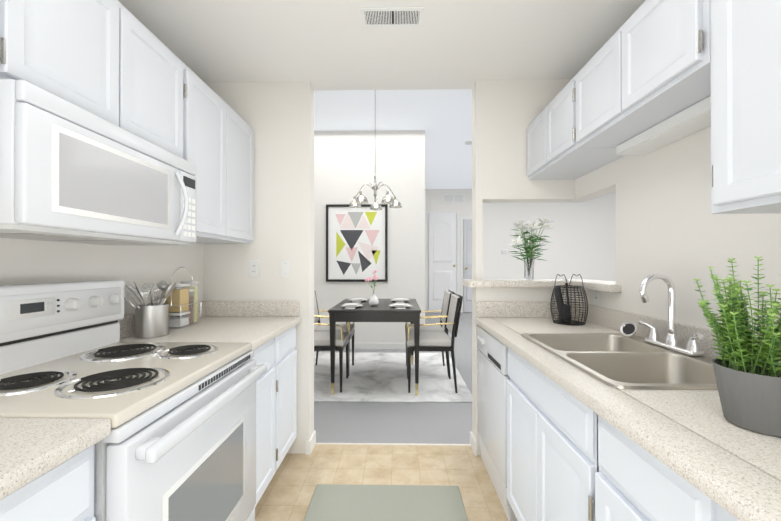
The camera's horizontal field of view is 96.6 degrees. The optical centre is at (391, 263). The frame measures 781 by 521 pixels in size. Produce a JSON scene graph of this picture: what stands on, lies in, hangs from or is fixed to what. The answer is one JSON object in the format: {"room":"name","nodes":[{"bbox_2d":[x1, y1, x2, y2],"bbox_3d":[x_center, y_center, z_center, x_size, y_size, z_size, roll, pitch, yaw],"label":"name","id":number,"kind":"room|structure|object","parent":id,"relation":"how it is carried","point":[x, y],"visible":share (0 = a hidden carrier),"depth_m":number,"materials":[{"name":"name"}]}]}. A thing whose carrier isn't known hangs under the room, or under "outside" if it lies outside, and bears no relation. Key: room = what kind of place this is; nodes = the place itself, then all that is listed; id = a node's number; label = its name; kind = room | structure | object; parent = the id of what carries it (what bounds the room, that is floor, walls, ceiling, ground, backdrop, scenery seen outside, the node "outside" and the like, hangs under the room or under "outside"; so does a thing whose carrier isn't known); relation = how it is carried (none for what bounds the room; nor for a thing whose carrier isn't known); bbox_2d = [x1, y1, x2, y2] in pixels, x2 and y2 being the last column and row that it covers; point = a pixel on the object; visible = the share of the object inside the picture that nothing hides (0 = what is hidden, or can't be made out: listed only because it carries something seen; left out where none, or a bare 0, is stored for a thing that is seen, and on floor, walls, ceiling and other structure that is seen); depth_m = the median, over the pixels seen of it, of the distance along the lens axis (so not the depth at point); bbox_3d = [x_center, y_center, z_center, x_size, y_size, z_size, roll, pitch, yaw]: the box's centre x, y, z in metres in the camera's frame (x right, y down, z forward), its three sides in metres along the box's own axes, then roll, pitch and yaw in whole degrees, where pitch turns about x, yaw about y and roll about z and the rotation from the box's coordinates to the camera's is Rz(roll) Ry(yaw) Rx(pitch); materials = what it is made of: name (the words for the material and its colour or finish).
{"room":"kitchen","nodes":[
{"label":"kitchen","id":0,"kind":"room"},
{"bbox_2d":[0,0,215,315],"bbox_3d":[-1.370,-0.044,0.520,0.120,2.640,3.900,0,0,1],"label":"wall","id":1,"kind":"structure","parent":0,"point":[22,261],"depth_m":1.63,"materials":[{"name":"white paint"}]},
{"bbox_2d":[0,0,11,78],"bbox_3d":[-1.132,-0.534,0.655,0.349,0.788,0.383,0,0,1],"label":"upper cabinet","id":2,"kind":"object","parent":1,"relation":"attached to","point":[5,5],"depth_m":0.86,"materials":[{"name":"white wood"}]},
{"bbox_2d":[12,0,127,130],"bbox_3d":[-1.126,-0.690,1.034,0.349,0.473,0.370,0,0,1],"label":"upper cabinet","id":3,"kind":"object","parent":1,"relation":"attached to","point":[117,63],"depth_m":1.05,"materials":[{"name":"white wood"}]},
{"bbox_2d":[0,79,196,244],"bbox_3d":[-1.070,-0.264,1.216,0.456,0.368,0.736,0,0,1],"label":"microwave","id":4,"kind":"object","parent":3,"relation":"attached to","point":[70,172],"visible":1,"depth_m":1.01,"materials":[{"name":"white"}]},
{"bbox_2d":[128,11,191,162],"bbox_3d":[-1.120,-0.688,1.404,0.349,0.473,0.370,0,0,1],"label":"upper cabinet","id":5,"kind":"object","parent":1,"relation":"attached to","point":[159,83],"depth_m":1.41,"materials":[{"name":"white wood"}]},
{"bbox_2d":[192,71,231,243],"bbox_3d":[-1.114,-0.528,1.781,0.349,0.788,0.383,0,0,1],"label":"upper cabinet","id":6,"kind":"object","parent":1,"relation":"attached to","point":[211,116],"depth_m":1.82,"materials":[{"name":"white wood"}]},
{"bbox_2d":[232,109,253,243],"bbox_3d":[-1.108,-0.526,2.168,0.349,0.788,0.391,0,0,1],"label":"upper cabinet","id":7,"kind":"object","parent":1,"relation":"attached to","point":[242,132],"depth_m":2.17,"materials":[{"name":"white wood"}]},
{"bbox_2d":[306,430,315,446],"bbox_3d":[-1.870,1.241,2.493,2.653,0.090,0.032,0,0,1],"label":"baseboard","id":8,"kind":"structure","parent":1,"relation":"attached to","point":[310,443],"depth_m":2.38,"materials":[{"name":"white"}]},
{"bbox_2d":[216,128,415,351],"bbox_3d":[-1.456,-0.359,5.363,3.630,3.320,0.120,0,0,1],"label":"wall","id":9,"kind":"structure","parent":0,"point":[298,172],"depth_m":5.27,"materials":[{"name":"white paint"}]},
{"bbox_2d":[249,260,259,276],"bbox_3d":[-0.934,0.037,2.355,0.072,0.116,0.007,0,0,1],"label":"electrical outlet plate","id":10,"kind":"object","parent":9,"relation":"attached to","point":[254,268],"depth_m":2.35,"materials":[{"name":"white plastic"}]},
{"bbox_2d":[280,260,290,276],"bbox_3d":[-0.720,0.037,2.349,0.072,0.116,0.014,0,0,1],"label":"electrical outlet plate","id":11,"kind":"object","parent":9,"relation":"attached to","point":[285,265],"depth_m":2.35,"materials":[{"name":"white plastic"}]},
{"bbox_2d":[326,204,387,281],"bbox_3d":[-0.535,-0.304,5.273,0.934,1.170,0.030,0,0,1],"label":"framed art","id":12,"kind":"object","parent":9,"relation":"attached to","point":[356,244],"visible":0.94,"depth_m":5.28,"materials":[{"name":"black"}]},
{"bbox_2d":[344,343,405,348],"bbox_3d":[-1.337,1.256,5.288,3.630,0.090,0.012,0,0,1],"label":"baseboard","id":13,"kind":"structure","parent":9,"relation":"attached to","point":[356,345],"depth_m":5.26,"materials":[{"name":"white"}]},
{"bbox_2d":[255,445,508,520],"bbox_3d":[-0.055,1.301,0.564,2.508,0.050,3.805,0,0,1],"label":"floor","id":14,"kind":"structure","parent":0,"point":[288,493],"depth_m":2.11,"materials":[{"name":"tile"}]},
{"bbox_2d":[0,444,95,520],"bbox_3d":[-0.986,0.834,0.530,0.643,0.884,0.533,0,0,1],"label":"base cabinet","id":15,"kind":"object","parent":14,"relation":"on","point":[64,491],"depth_m":0.69,"materials":[{"name":"white wood"}]},
{"bbox_2d":[0,301,300,499],"bbox_3d":[-0.971,0.320,0.819,0.666,0.145,3.076,0,0,1],"label":"countertop","id":16,"kind":"structure","parent":15,"relation":"on","point":[31,449],"depth_m":0.78,"materials":[{"name":"stone"}]},
{"bbox_2d":[124,280,175,337],"bbox_3d":[-1.180,0.221,1.718,0.145,0.269,0.242,0,0,1],"label":"utensil holder","id":17,"kind":"object","parent":16,"relation":"on","point":[152,319],"visible":0.98,"depth_m":1.67,"materials":[{"name":"silver metal"}]},
{"bbox_2d":[165,267,200,328],"bbox_3d":[-1.194,0.188,1.980,0.108,0.337,0.198,0,0,1],"label":"canisters","id":18,"kind":"object","parent":16,"relation":"on","point":[183,305],"visible":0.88,"depth_m":1.94,"materials":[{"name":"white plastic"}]},
{"bbox_2d":[0,280,266,520],"bbox_3d":[-0.911,0.676,1.179,0.717,1.207,0.756,0,0,1],"label":"range","id":19,"kind":"object","parent":14,"relation":"on","point":[178,443],"visible":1,"depth_m":1.11,"materials":[{"name":"white metal"}]},
{"bbox_2d":[252,335,279,506],"bbox_3d":[-0.967,0.841,1.750,0.643,0.884,0.378,0,0,1],"label":"base cabinet","id":20,"kind":"object","parent":14,"relation":"on","point":[268,385],"depth_m":1.80,"materials":[{"name":"white wood"}]},
{"bbox_2d":[280,325,296,463],"bbox_3d":[-0.960,0.843,2.146,0.643,0.884,0.416,0,0,1],"label":"base cabinet","id":21,"kind":"object","parent":14,"relation":"on","point":[288,353],"depth_m":2.15,"materials":[{"name":"white wood"}]},
{"bbox_2d":[304,484,467,520],"bbox_3d":[-0.040,1.275,1.157,0.815,0.008,1.690,0,0,1],"label":"floor mat","id":22,"kind":"object","parent":14,"relation":"on","point":[333,502],"visible":1,"depth_m":1.84,"materials":[{"name":"fabric"}]},
{"bbox_2d":[315,443,470,445],"bbox_3d":[0.006,1.284,2.464,1.123,0.005,0.020,0,0,1],"label":"trim","id":23,"kind":"structure","parent":14,"relation":"on","point":[411,444],"depth_m":2.46,"materials":[{"name":"laminate"}]},
{"bbox_2d":[477,325,517,520],"bbox_3d":[0.873,0.844,2.025,0.639,0.880,0.596,0,0,1],"label":"dishwasher","id":24,"kind":"object","parent":14,"relation":"on","point":[493,376],"visible":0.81,"depth_m":1.93,"materials":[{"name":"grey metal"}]},
{"bbox_2d":[583,404,694,520],"bbox_3d":[0.875,0.836,0.777,0.651,0.884,0.374,0,0,1],"label":"base cabinet","id":25,"kind":"object","parent":14,"relation":"on","point":[622,481],"depth_m":0.83,"materials":[{"name":"white wood"}]},
{"bbox_2d":[695,488,739,520],"bbox_3d":[0.869,0.834,0.407,0.651,0.884,0.365,0,0,1],"label":"base cabinet","id":26,"kind":"object","parent":14,"relation":"on","point":[706,509],"depth_m":0.61,"materials":[{"name":"white wood"}]},
{"bbox_2d":[475,301,780,520],"bbox_3d":[0.864,0.320,0.790,0.674,0.145,3.076,0,0,1],"label":"countertop","id":27,"kind":"structure","parent":26,"relation":"on","point":[698,440],"depth_m":0.82,"materials":[{"name":"stone"}]},
{"bbox_2d":[550,274,587,324],"bbox_3d":[1.057,0.211,2.080,0.202,0.292,0.202,0,0,1],"label":"wire basket","id":28,"kind":"object","parent":27,"relation":"on","point":[565,313],"visible":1,"depth_m":2.05,"materials":[{"name":"black metal"}]},
{"bbox_2d":[521,333,717,389],"bbox_3d":[0.901,0.431,1.351,0.544,0.170,0.764,0,0,1],"label":"sink","id":29,"kind":"object","parent":27,"relation":"in","point":[618,360],"visible":0.38,"depth_m":1.33,"materials":[{"name":"silver metal"}]},
{"bbox_2d":[620,321,636,335],"bbox_3d":[1.118,0.309,1.640,0.076,0.067,0.070,0,0,1],"label":"strainer","id":30,"kind":"object","parent":29,"relation":"on","point":[628,328],"visible":1,"depth_m":1.64,"materials":[{"name":"silver metal"}]},
{"bbox_2d":[639,273,704,355],"bbox_3d":[1.084,0.194,1.409,0.156,0.304,0.315,0,0,1],"label":"faucet","id":31,"kind":"object","parent":27,"relation":"on","point":[691,348],"visible":1,"depth_m":1.40,"materials":[{"name":"silver metal"}]},
{"bbox_2d":[694,256,780,436],"bbox_3d":[0.806,0.168,0.757,0.227,0.366,0.246,0,0,1],"label":"herb plant","id":32,"kind":"object","parent":27,"relation":"on","point":[748,381],"visible":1,"depth_m":0.74,"materials":[{"name":"green plant"}]},
{"bbox_2d":[118,0,645,90],"bbox_3d":[-0.056,-1.304,0.518,2.748,0.120,3.925,0,0,1],"label":"ceiling","id":33,"kind":"structure","parent":0,"point":[326,45],"depth_m":1.92,"materials":[{"name":"white paint"}]},
{"bbox_2d":[360,7,423,27],"bbox_3d":[0.000,-1.234,1.749,0.313,0.006,0.140,0,0,1],"label":"ceiling vent","id":34,"kind":"object","parent":33,"relation":"in","point":[385,17],"visible":1,"depth_m":1.74,"materials":[{"name":"white metal"}]},
{"bbox_2d":[314,312,471,443],"bbox_3d":[2.184,1.321,4.376,10.700,0.050,9.900,0,0,1],"label":"floor carpet","id":35,"kind":"object","parent":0,"point":[401,422],"depth_m":2.90,"materials":[{"name":"grey carpet"}]},
{"bbox_2d":[314,352,471,402],"bbox_3d":[-0.465,1.288,4.126,2.510,0.012,1.785,0,0,1],"label":"area rug","id":36,"kind":"object","parent":35,"relation":"on","point":[376,377],"visible":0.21,"depth_m":3.80,"materials":[{"name":"white fabric"}]},
{"bbox_2d":[314,316,348,392],"bbox_3d":[-0.755,0.805,3.666,0.557,0.951,0.465,0,0,1],"label":"chair","id":37,"kind":"object","parent":36,"relation":"on","point":[321,340],"visible":0.31,"depth_m":3.45,"materials":[{"name":"black"}]},
{"bbox_2d":[314,291,354,375],"bbox_3d":[-0.747,0.807,4.166,0.557,0.951,0.465,0,0,1],"label":"chair","id":38,"kind":"object","parent":36,"relation":"on","point":[327,328],"visible":0.4,"depth_m":4.22,"materials":[{"name":"black"}]},
{"bbox_2d":[328,299,420,394],"bbox_3d":[-0.160,0.867,3.906,0.899,0.827,1.134,0,0,1],"label":"dining table","id":39,"kind":"object","parent":36,"relation":"on","point":[382,311],"visible":0.9,"depth_m":3.36,"materials":[{"name":"black wood"}]},
{"bbox_2d":[341,302,362,308],"bbox_3d":[-0.415,0.437,3.571,0.236,0.026,0.308,0,0,1],"label":"place setting","id":40,"kind":"object","parent":39,"relation":"on","point":[354,304],"depth_m":3.62,"materials":[{"name":"white ceramic"}]},
{"bbox_2d":[349,298,367,301],"bbox_3d":[-0.406,0.440,4.141,0.236,0.026,0.308,0,0,1],"label":"place setting","id":41,"kind":"object","parent":39,"relation":"on","point":[353,299],"depth_m":4.17,"materials":[{"name":"white ceramic"}]},
{"bbox_2d":[365,270,378,305],"bbox_3d":[-0.213,0.262,3.707,0.145,0.379,0.150,0,0,1],"label":"vase","id":42,"kind":"object","parent":39,"relation":"on","point":[373,300],"visible":1,"depth_m":3.68,"materials":[{"name":"white ceramic"}]},
{"bbox_2d":[391,298,408,301],"bbox_3d":[0.094,0.440,4.133,0.236,0.026,0.308,0,0,1],"label":"place setting","id":43,"kind":"object","parent":39,"relation":"on","point":[395,299],"depth_m":4.17,"materials":[{"name":"white ceramic"}]},
{"bbox_2d":[389,302,411,308],"bbox_3d":[0.085,0.437,3.563,0.236,0.026,0.308,0,0,1],"label":"place setting","id":44,"kind":"object","parent":39,"relation":"on","point":[399,304],"depth_m":3.59,"materials":[{"name":"white ceramic"}]},
{"bbox_2d":[405,290,454,376],"bbox_3d":[0.435,0.807,4.147,0.557,0.951,0.465,0,0,1],"label":"chair","id":45,"kind":"object","parent":36,"relation":"on","point":[444,312],"visible":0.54,"depth_m":4.07,"materials":[{"name":"black"}]},
{"bbox_2d":[406,293,462,392],"bbox_3d":[0.427,0.804,3.647,0.557,0.951,0.465,0,0,1],"label":"chair","id":46,"kind":"object","parent":36,"relation":"on","point":[435,341],"visible":0.98,"depth_m":3.43,"materials":[{"name":"black"}]},
{"bbox_2d":[314,89,471,188],"bbox_3d":[2.184,-2.074,4.394,10.940,0.100,10.140,0,0,1],"label":"ceiling","id":47,"kind":"structure","parent":0,"point":[442,119],"depth_m":4.86,"materials":[{"name":"white paint"}]},
{"bbox_2d":[349,90,401,210],"bbox_3d":[-0.192,-1.335,3.949,0.616,1.382,0.598,0,0,1],"label":"chandelier","id":48,"kind":"object","parent":47,"relation":"hanging from","point":[361,198],"visible":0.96,"depth_m":3.92,"materials":[{"name":"silver metal"}]},
{"bbox_2d":[416,130,427,323],"bbox_3d":[0.475,-0.349,7.308,0.120,3.320,4.070,0,0,1],"label":"wall","id":49,"kind":"structure","parent":0,"point":[421,193],"depth_m":5.28,"materials":[{"name":"white paint"}]},
{"bbox_2d":[428,188,563,311],"bbox_3d":[4.021,-0.338,9.366,7.146,3.320,0.120,0,0,1],"label":"wall","id":50,"kind":"structure","parent":0,"point":[493,211],"depth_m":9.31,"materials":[{"name":"white paint"}]},
{"bbox_2d":[426,211,459,311],"bbox_3d":[1.357,-0.044,9.256,0.910,2.730,0.181,0,0,1],"label":"hall door","id":51,"kind":"structure","parent":50,"relation":"in","point":[442,252],"depth_m":9.27,"materials":[{"name":"white wood"}]},
{"bbox_2d":[442,194,464,202],"bbox_3d":[1.653,-1.733,9.342,0.600,0.250,0.017,0,0,1],"label":"air vent","id":52,"kind":"object","parent":50,"relation":"in","point":[453,198],"visible":1,"depth_m":9.34,"materials":[{"name":"white metal"}]},
{"bbox_2d":[461,217,471,312],"bbox_3d":[2.142,0.036,9.274,0.600,2.570,0.119,0,0,1],"label":"hall door","id":53,"kind":"structure","parent":50,"relation":"in","point":[466,252],"depth_m":9.29,"materials":[{"name":"white wood"}]},
{"bbox_2d":[470,432,476,448],"bbox_3d":[0.952,1.241,2.448,0.794,0.090,0.032,0,0,1],"label":"baseboard","id":54,"kind":"structure","parent":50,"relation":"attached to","point":[473,442],"depth_m":2.40,"materials":[{"name":"white"}]},
{"bbox_2d":[502,249,507,253],"bbox_3d":[3.013,-0.308,9.306,0.160,0.120,0.032,0,0,1],"label":"thermostat","id":55,"kind":"object","parent":50,"relation":"attached to","point":[504,251],"visible":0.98,"depth_m":9.29,"materials":[{"name":"white plastic"}]},
{"bbox_2d":[564,80,780,336],"bbox_3d":[1.265,0.018,0.942,0.120,2.520,2.970,0,0,1],"label":"wall","id":56,"kind":"structure","parent":0,"point":[630,224],"depth_m":1.55,"materials":[{"name":"white paint"}]},
{"bbox_2d":[462,279,621,292],"bbox_3d":[0.954,0.136,2.184,0.901,0.044,0.665,0,0,1],"label":"sill","id":57,"kind":"structure","parent":56,"relation":"attached to","point":[605,286],"depth_m":2.27,"materials":[{"name":"laminate"}]},
{"bbox_2d":[508,217,554,279],"bbox_3d":[0.949,-0.103,2.401,0.351,0.435,0.381,0,0,1],"label":"flower vase","id":58,"kind":"object","parent":57,"relation":"on","point":[529,258],"visible":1,"depth_m":2.37,"materials":[{"name":"clear glass"}]},
{"bbox_2d":[527,110,597,179],"bbox_3d":[1.058,-0.743,2.170,0.329,0.365,0.321,0,0,1],"label":"upper cabinet","id":59,"kind":"object","parent":56,"relation":"attached to","point":[535,170],"depth_m":2.17,"materials":[{"name":"white wood"}]},
{"bbox_2d":[593,290,599,304],"bbox_3d":[1.219,0.186,2.073,0.007,0.116,0.072,0,0,1],"label":"electrical outlet plate","id":60,"kind":"object","parent":56,"relation":"attached to","point":[596,294],"depth_m":2.07,"materials":[{"name":"white plastic"}]},
{"bbox_2d":[543,34,663,167],"bbox_3d":[1.050,-0.746,1.675,0.329,0.365,0.670,0,0,1],"label":"upper cabinet","id":61,"kind":"object","parent":56,"relation":"attached to","point":[580,130],"depth_m":1.64,"materials":[{"name":"white wood"}]},
{"bbox_2d":[616,95,710,154],"bbox_3d":[1.140,-0.540,1.352,0.140,0.046,0.640,0,0,1],"label":"under-cabinet light","id":62,"kind":"object","parent":61,"relation":"attached to","point":[692,119],"visible":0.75,"depth_m":1.38,"materials":[{"name":"white plastic"}]},
{"bbox_2d":[615,0,694,123],"bbox_3d":[1.042,-0.749,1.158,0.329,0.365,0.363,0,0,1],"label":"upper cabinet","id":63,"kind":"object","parent":56,"relation":"attached to","point":[650,64],"depth_m":1.19,"materials":[{"name":"white wood"}]},
{"bbox_2d":[695,0,780,213],"bbox_3d":[1.033,-0.538,0.576,0.329,0.793,0.795,0,0,1],"label":"upper cabinet","id":64,"kind":"object","parent":56,"relation":"attached to","point":[738,42],"depth_m":0.87,"materials":[{"name":"white wood"}]}
]}

